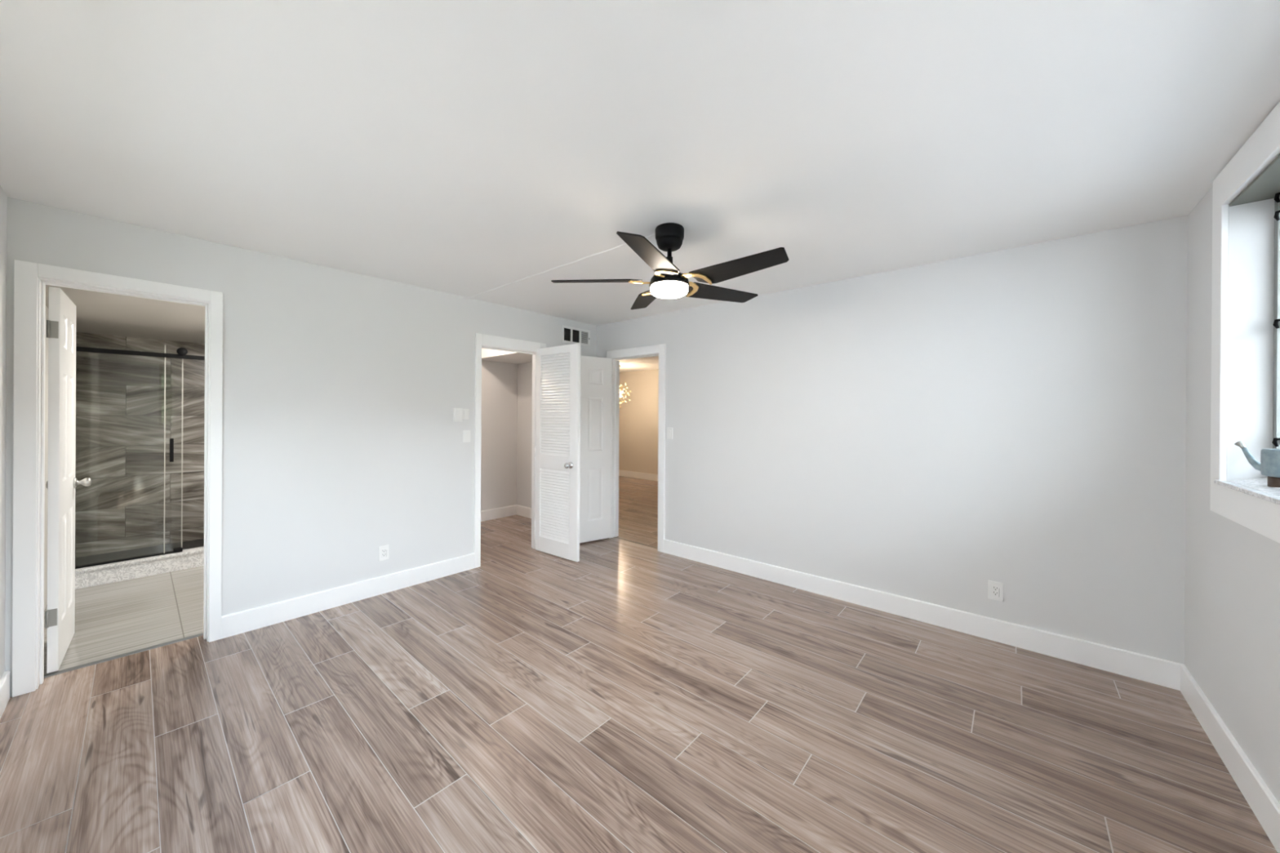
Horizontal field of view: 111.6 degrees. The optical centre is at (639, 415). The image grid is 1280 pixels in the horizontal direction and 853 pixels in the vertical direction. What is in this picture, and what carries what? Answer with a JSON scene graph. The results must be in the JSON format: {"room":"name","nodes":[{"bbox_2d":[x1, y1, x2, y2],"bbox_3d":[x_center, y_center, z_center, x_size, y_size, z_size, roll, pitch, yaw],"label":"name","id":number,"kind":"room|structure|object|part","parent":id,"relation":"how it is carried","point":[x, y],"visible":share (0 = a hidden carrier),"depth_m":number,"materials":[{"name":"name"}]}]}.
{"room":"empty bedroom","nodes":[
{"label":"empty bedroom","id":0,"kind":"room"},
{"bbox_2d":[0,185,48,679],"bbox_3d":[-2.171,0.164,1.246,6.239,2.440,0.120,0,0,41],"label":"wall","id":1,"kind":"structure","parent":0,"point":[3,198],"depth_m":2.08,"materials":[{"name":"grey paint"}]},
{"bbox_2d":[0,671,9,719],"bbox_3d":[-1.430,1.321,0.691,4.348,0.135,0.016,0,0,41],"label":"baseboard","id":2,"kind":"structure","parent":1,"relation":"attached to","point":[5,680],"depth_m":2.04,"materials":[{"name":"white wood"}]},
{"bbox_2d":[45,284,204,343],"bbox_3d":[-3.771,-0.809,3.722,2.910,0.080,1.740,0,0,41],"label":"ceiling","id":3,"kind":"structure","parent":0,"point":[96,313],"depth_m":3.39,"materials":[{"name":"paint"}]},
{"bbox_2d":[75,332,204,557],"bbox_3d":[-4.841,0.318,4.642,0.100,2.190,1.740,0,0,41],"label":"wall","id":4,"kind":"structure","parent":0,"point":[120,397],"depth_m":4.35,"materials":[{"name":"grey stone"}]},
{"bbox_2d":[4,196,596,696],"bbox_3d":[-1.883,0.163,3.598,0.120,2.440,4.055,0,0,41],"label":"wall","id":5,"kind":"structure","parent":0,"point":[341,441],"depth_m":3.07,"materials":[{"name":"grey paint"}]},
{"bbox_2d":[44,286,91,673],"bbox_3d":[-3.329,0.340,2.507,0.600,2.046,0.170,0,0,43],"label":"door","id":6,"kind":"structure","parent":5,"relation":"in","point":[61,483],"depth_m":2.36,"materials":[{"name":"white paint"}]},
{"bbox_3d":[-3.470,0.417,2.708,0.064,0.064,0.067,0,0,43],"label":"knob","id":7,"kind":"part","parent":6,"relation":"part of","materials":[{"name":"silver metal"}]},
{"bbox_2d":[12,259,222,697],"bbox_3d":[-2.869,0.309,2.445,0.138,2.137,0.740,0,0,41],"label":"door frame","id":8,"kind":"structure","parent":5,"relation":"attached to","point":[31,279],"depth_m":2.19,"materials":[{"name":"white wood"}]},
{"bbox_2d":[221,552,475,639],"bbox_3d":[-1.551,1.317,3.889,0.016,0.135,3.174,0,0,41],"label":"baseboard","id":9,"kind":"structure","parent":5,"relation":"attached to","point":[234,624],"depth_m":3.13,"materials":[{"name":"white wood"}]},
{"bbox_2d":[378,544,389,561],"bbox_3d":[-1.992,1.070,3.381,0.008,0.115,0.073,0,0,41],"label":"wall outlet","id":10,"kind":"object","parent":5,"relation":"attached to","point":[383,550],"visible":1,"depth_m":3.38,"materials":[{"name":"white plastic"}]},
{"bbox_2d":[381,548,386,557],"bbox_3d":[-1.990,1.070,3.380,0.003,0.066,0.033,0,0,41],"label":"receptacle","id":11,"kind":"object","parent":10,"relation":"attached to","point":[383,550],"depth_m":3.38,"materials":[{"name":"white plastic"}]},
{"bbox_2d":[453,408,462,422],"bbox_3d":[-1.598,-0.004,3.816,0.025,0.118,0.078,0,0,41],"label":"thermostat","id":12,"kind":"object","parent":5,"relation":"attached to","point":[457,412],"visible":1,"depth_m":3.81,"materials":[{"name":"white plastic"}]},
{"bbox_2d":[462,408,469,419],"bbox_3d":[-1.553,-0.011,3.879,0.010,0.095,0.060,0,0,41],"label":"light switch","id":13,"kind":"object","parent":5,"relation":"attached to","point":[465,411],"visible":1,"depth_m":3.88,"materials":[{"name":"white plastic"}]},
{"bbox_2d":[462,430,471,442],"bbox_3d":[-1.547,0.186,3.887,0.010,0.108,0.070,0,0,41],"label":"light switch","id":14,"kind":"object","parent":5,"relation":"attached to","point":[466,433],"visible":1,"depth_m":3.88,"materials":[{"name":"white plastic"}]},
{"bbox_2d":[474,333,546,568],"bbox_3d":[-1.288,0.320,4.274,0.138,2.131,0.776,0,0,41],"label":"door frame","id":15,"kind":"structure","parent":5,"relation":"attached to","point":[482,340],"depth_m":3.99,"materials":[{"name":"white wood"}]},
{"bbox_2d":[533,343,580,561],"bbox_3d":[-0.824,0.350,4.293,0.622,2.060,0.166,0,0,37],"label":"door","id":16,"kind":"structure","parent":5,"relation":"in","point":[557,371],"depth_m":4.27,"materials":[{"name":"white paint"}]},
{"bbox_3d":[-0.840,0.885,4.304,0.436,0.696,0.026,0,0,37],"label":"louver panel","id":17,"kind":"part","parent":16,"relation":"part of","materials":[{"name":"white paint"}]},
{"bbox_3d":[-0.834,-0.105,4.303,0.436,1.006,0.026,0,0,37],"label":"louver panel","id":18,"kind":"part","parent":16,"relation":"part of","materials":[{"name":"white paint"}]},
{"bbox_3d":[-0.680,0.476,4.121,0.064,0.064,0.067,0,0,37],"label":"knob","id":19,"kind":"part","parent":16,"relation":"part of","materials":[{"name":"silver metal"}]},
{"bbox_2d":[562,324,590,346],"bbox_3d":[-0.704,-0.882,4.846,0.022,0.184,0.400,0,0,41],"label":"air vent","id":20,"kind":"object","parent":5,"relation":"in","point":[570,335],"visible":1,"depth_m":4.85,"materials":[{"name":"white plastic"}]},
{"bbox_2d":[564,328,570,341],"bbox_3d":[-0.796,-0.882,4.750,0.008,0.136,0.097,0,0,41],"label":"vent grille","id":21,"kind":"object","parent":20,"relation":"attached to","point":[566,331],"depth_m":4.75,"materials":[{"name":"black metal"}]},
{"bbox_2d":[572,329,579,342],"bbox_3d":[-0.716,-0.882,4.842,0.008,0.136,0.104,0,0,41],"label":"vent grille","id":22,"kind":"object","parent":20,"relation":"attached to","point":[575,334],"depth_m":4.85,"materials":[{"name":"black metal"}]},
{"bbox_2d":[581,331,587,344],"bbox_3d":[-0.631,-0.881,4.939,0.009,0.136,0.105,0,0,41],"label":"vent grille","id":23,"kind":"object","parent":20,"relation":"attached to","point":[584,334],"depth_m":4.94,"materials":[{"name":"grey metal"}]},
{"bbox_2d":[480,360,517,511],"bbox_3d":[-2.484,0.157,5.243,0.100,2.440,2.250,0,0,41],"label":"wall","id":24,"kind":"structure","parent":0,"point":[499,433],"depth_m":5.85,"materials":[{"name":"grey paint"}]},
{"bbox_2d":[480,504,531,521],"bbox_3d":[-1.883,1.313,4.786,1.420,0.135,2.150,0,0,41],"label":"baseboard","id":25,"kind":"structure","parent":24,"relation":"attached to","point":[507,511],"depth_m":5.87,"materials":[{"name":"white wood"}]},
{"bbox_2d":[481,348,532,364],"bbox_3d":[-1.374,-0.886,5.356,1.420,0.342,0.635,0,0,41],"label":"ceiling","id":26,"kind":"structure","parent":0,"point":[493,355],"depth_m":5.41,"materials":[{"name":"grey paint"}]},
{"bbox_2d":[516,362,532,507],"bbox_3d":[-1.156,0.164,5.695,1.520,2.440,0.170,0,0,41],"label":"wall","id":27,"kind":"structure","parent":0,"point":[524,371],"depth_m":5.95,"materials":[{"name":"grey paint"}]},
{"bbox_2d":[0,475,1277,852],"bbox_3d":[-0.682,1.403,5.076,8.979,0.090,7.640,0,0,41],"label":"floor","id":28,"kind":"structure","parent":0,"point":[627,696],"depth_m":1.93,"materials":[{"name":"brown wood"}]},
{"bbox_2d":[44,632,203,678],"bbox_3d":[-2.945,1.379,2.514,0.029,0.016,0.604,0,0,41],"label":"threshold","id":29,"kind":"object","parent":28,"relation":"on","point":[65,670],"visible":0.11,"depth_m":2.48,"materials":[{"name":"grey metal"}]},
{"bbox_2d":[75,546,204,589],"bbox_3d":[-4.030,1.294,3.971,0.140,0.150,1.590,0,0,41],"label":"shower curb","id":30,"kind":"object","parent":28,"relation":"on","point":[99,575],"visible":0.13,"depth_m":3.66,"materials":[{"name":"white stone"}]},
{"bbox_2d":[75,337,204,568],"bbox_3d":[-4.020,0.301,3.966,0.112,1.834,1.588,0,0,41],"label":"shower door","id":31,"kind":"structure","parent":30,"relation":"on","point":[182,352],"depth_m":3.80,"materials":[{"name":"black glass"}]},
{"bbox_3d":[-4.006,-0.523,3.957,0.016,0.036,1.588,0,0,41],"label":"rail","id":32,"kind":"part","parent":31,"relation":"part of","materials":[{"name":"black metal"}]},
{"bbox_3d":[-4.136,0.306,3.838,0.068,0.205,0.024,0,0,41],"label":"handle","id":33,"kind":"part","parent":31,"relation":"part of","materials":[{"name":"black metal"}]},
{"bbox_2d":[615,537,657,548],"bbox_3d":[-0.031,1.396,4.749,0.676,0.013,0.016,0,0,41],"label":"threshold","id":34,"kind":"object","parent":28,"relation":"on","point":[615,537],"visible":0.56,"depth_m":4.75,"materials":[{"name":"grey"}]},
{"bbox_2d":[618,368,658,474],"bbox_3d":[1.182,0.213,8.585,7.400,2.365,0.100,0,0,41],"label":"wall","id":35,"kind":"structure","parent":0,"point":[638,416],"depth_m":9.56,"materials":[{"name":"beige paint"}]},
{"bbox_2d":[618,470,657,480],"bbox_3d":[1.137,1.328,8.543,7.200,0.135,0.016,0,0,41],"label":"baseboard","id":36,"kind":"structure","parent":35,"relation":"attached to","point":[621,473],"depth_m":9.54,"materials":[{"name":"white wood"}]},
{"bbox_2d":[619,356,658,372],"bbox_3d":[0.019,-1.015,7.229,7.400,0.080,3.680,0,0,41],"label":"ceiling","id":37,"kind":"structure","parent":0,"point":[645,363],"depth_m":8.35,"materials":[{"name":"white paint"}]},
{"bbox_2d":[619,364,631,407],"bbox_3d":[-0.458,-0.552,8.550,0.557,0.855,0.555,0,0,41],"label":"chandelier","id":38,"kind":"object","parent":37,"relation":"hanging from","point":[621,392],"visible":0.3,"depth_m":8.50,"materials":[{"name":"gold metal"}]},
{"bbox_2d":[0,0,1279,325],"bbox_3d":[-0.103,-1.105,2.145,4.699,0.120,4.175,0,0,41],"label":"ceiling","id":39,"kind":"structure","parent":0,"point":[462,148],"depth_m":1.56,"materials":[{"name":"white paint"}]},
{"bbox_2d":[467,233,655,297],"bbox_3d":[-0.715,-1.047,3.191,2.165,0.004,0.024,0,0,41],"label":"cable cover","id":40,"kind":"object","parent":39,"relation":"attached to","point":[654,234],"visible":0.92,"depth_m":3.05,"materials":[{"name":"white paint"}]},
{"bbox_2d":[551,222,788,309],"bbox_3d":[0.204,-0.858,2.403,1.242,0.370,1.281,0,0,41],"label":"ceiling fan","id":41,"kind":"object","parent":39,"relation":"hanging from","point":[668,282],"visible":1,"depth_m":2.34,"materials":[{"name":"black metal"}]},
{"bbox_3d":[-0.245,-0.749,2.423,0.518,0.007,0.182,0,13,2],"label":"blade","id":42,"kind":"part","parent":41,"relation":"part of","materials":[{"name":"black wood"}]},
{"bbox_3d":[0.029,-0.748,2.819,0.182,0.007,0.518,-13,4,-16],"label":"blade","id":43,"kind":"part","parent":41,"relation":"part of","materials":[{"name":"black wood"}]},
{"bbox_3d":[0.060,-0.746,2.037,0.182,0.007,0.518,14,4,17],"label":"blade","id":44,"kind":"part","parent":41,"relation":"part of","materials":[{"name":"black wood"}]},
{"bbox_2d":[650,280,688,298],"bbox_3d":[0.164,-0.698,2.433,0.210,0.049,0.210,0,0,41],"label":"diffuser","id":45,"kind":"object","parent":41,"relation":"attached to","point":[660,289],"depth_m":2.37,"materials":[{"name":"white glass"}]},
{"bbox_3d":[0.490,-0.745,2.681,0.518,0.007,0.182,0,-13,-34],"label":"blade","id":46,"kind":"part","parent":41,"relation":"part of","materials":[{"name":"black wood"}]},
{"bbox_3d":[0.501,-0.744,2.200,0.518,0.007,0.182,0,-13,38],"label":"blade","id":47,"kind":"part","parent":41,"relation":"part of","materials":[{"name":"black wood"}]},
{"bbox_2d":[596,215,1187,664],"bbox_3d":[1.214,0.181,3.681,4.699,2.440,0.120,0,0,41],"label":"wall","id":48,"kind":"structure","parent":0,"point":[935,433],"depth_m":2.83,"materials":[{"name":"grey paint"}]},
{"bbox_2d":[579,355,612,542],"bbox_3d":[-0.606,0.365,4.713,0.678,2.012,0.170,0,0,-35],"label":"door","id":49,"kind":"structure","parent":48,"relation":"in","point":[596,375],"depth_m":4.77,"materials":[{"name":"white paint"}]},
{"bbox_2d":[606,343,666,552],"bbox_3d":[-0.025,0.332,4.739,0.836,2.122,0.138,0,0,41],"label":"door frame","id":50,"kind":"structure","parent":48,"relation":"attached to","point":[658,350],"depth_m":4.73,"materials":[{"name":"white wood"}]},
{"bbox_2d":[663,538,1184,690],"bbox_3d":[1.132,1.334,3.658,4.379,0.135,0.016,0,0,41],"label":"baseboard","id":51,"kind":"structure","parent":48,"relation":"attached to","point":[1154,670],"depth_m":2.82,"materials":[{"name":"white wood"}]},
{"bbox_2d":[987,580,1003,601],"bbox_3d":[2.224,1.098,2.719,0.074,0.116,0.008,0,0,41],"label":"wall outlet","id":52,"kind":"object","parent":48,"relation":"attached to","point":[995,589],"visible":1,"depth_m":2.72,"materials":[{"name":"white plastic"}]},
{"bbox_2d":[991,585,999,596],"bbox_3d":[2.223,1.098,2.718,0.033,0.066,0.003,0,0,41],"label":"receptacle","id":53,"kind":"object","parent":52,"relation":"attached to","point":[995,588],"depth_m":2.72,"materials":[{"name":"white plastic"}]},
{"bbox_2d":[1184,152,1279,804],"bbox_3d":[1.552,0.187,0.631,0.200,2.440,4.055,0,0,41],"label":"wall","id":54,"kind":"structure","parent":0,"point":[1232,584],"depth_m":1.77,"materials":[{"name":"grey paint"}]},
{"bbox_2d":[1180,665,1279,852],"bbox_3d":[1.497,1.339,0.743,0.016,0.135,3.920,0,0,41],"label":"baseboard","id":55,"kind":"structure","parent":54,"relation":"attached to","point":[1264,804],"depth_m":1.68,"materials":[{"name":"white wood"}]},
{"bbox_2d":[1209,102,1279,543],"bbox_3d":[1.548,-0.307,0.790,0.019,1.432,2.902,0,0,41],"label":"window frame","id":56,"kind":"structure","parent":54,"relation":"in","point":[1261,516],"depth_m":1.80,"materials":[{"name":"white wood"}]},
{"bbox_2d":[1213,476,1279,504],"bbox_3d":[1.602,0.255,0.742,0.188,0.056,2.718,0,0,41],"label":"window sill","id":57,"kind":"structure","parent":54,"relation":"attached to","point":[1258,487],"depth_m":1.61,"materials":[{"name":"white stone"}]},
{"bbox_2d":[1234,440,1279,487],"bbox_3d":[2.317,0.177,1.587,0.076,0.172,0.246,0,0,25],"label":"watering can","id":58,"kind":"object","parent":57,"relation":"on","point":[1269,464],"visible":0.98,"depth_m":1.57,"materials":[{"name":"grey metal"}]},
{"bbox_3d":[2.337,0.169,1.645,0.028,0.091,0.094,0,0,9],"label":"spout","id":59,"kind":"part","parent":58,"relation":"part of","materials":[{"name":"grey metal"}]},
{"bbox_2d":[1229,154,1279,206],"bbox_3d":[1.635,-0.871,0.718,0.198,0.012,2.676,0,0,41],"label":"lintel","id":60,"kind":"object","parent":54,"relation":"attached to","point":[1266,184],"visible":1,"depth_m":1.65,"materials":[{"name":"white paint"}]},
{"bbox_2d":[1271,192,1279,448],"bbox_3d":[1.650,-0.315,0.702,0.059,1.106,2.678,0,0,41],"label":"window","id":61,"kind":"structure","parent":54,"relation":"in","point":[1276,404],"depth_m":1.70,"materials":[{"name":"grey metal"}]}
]}

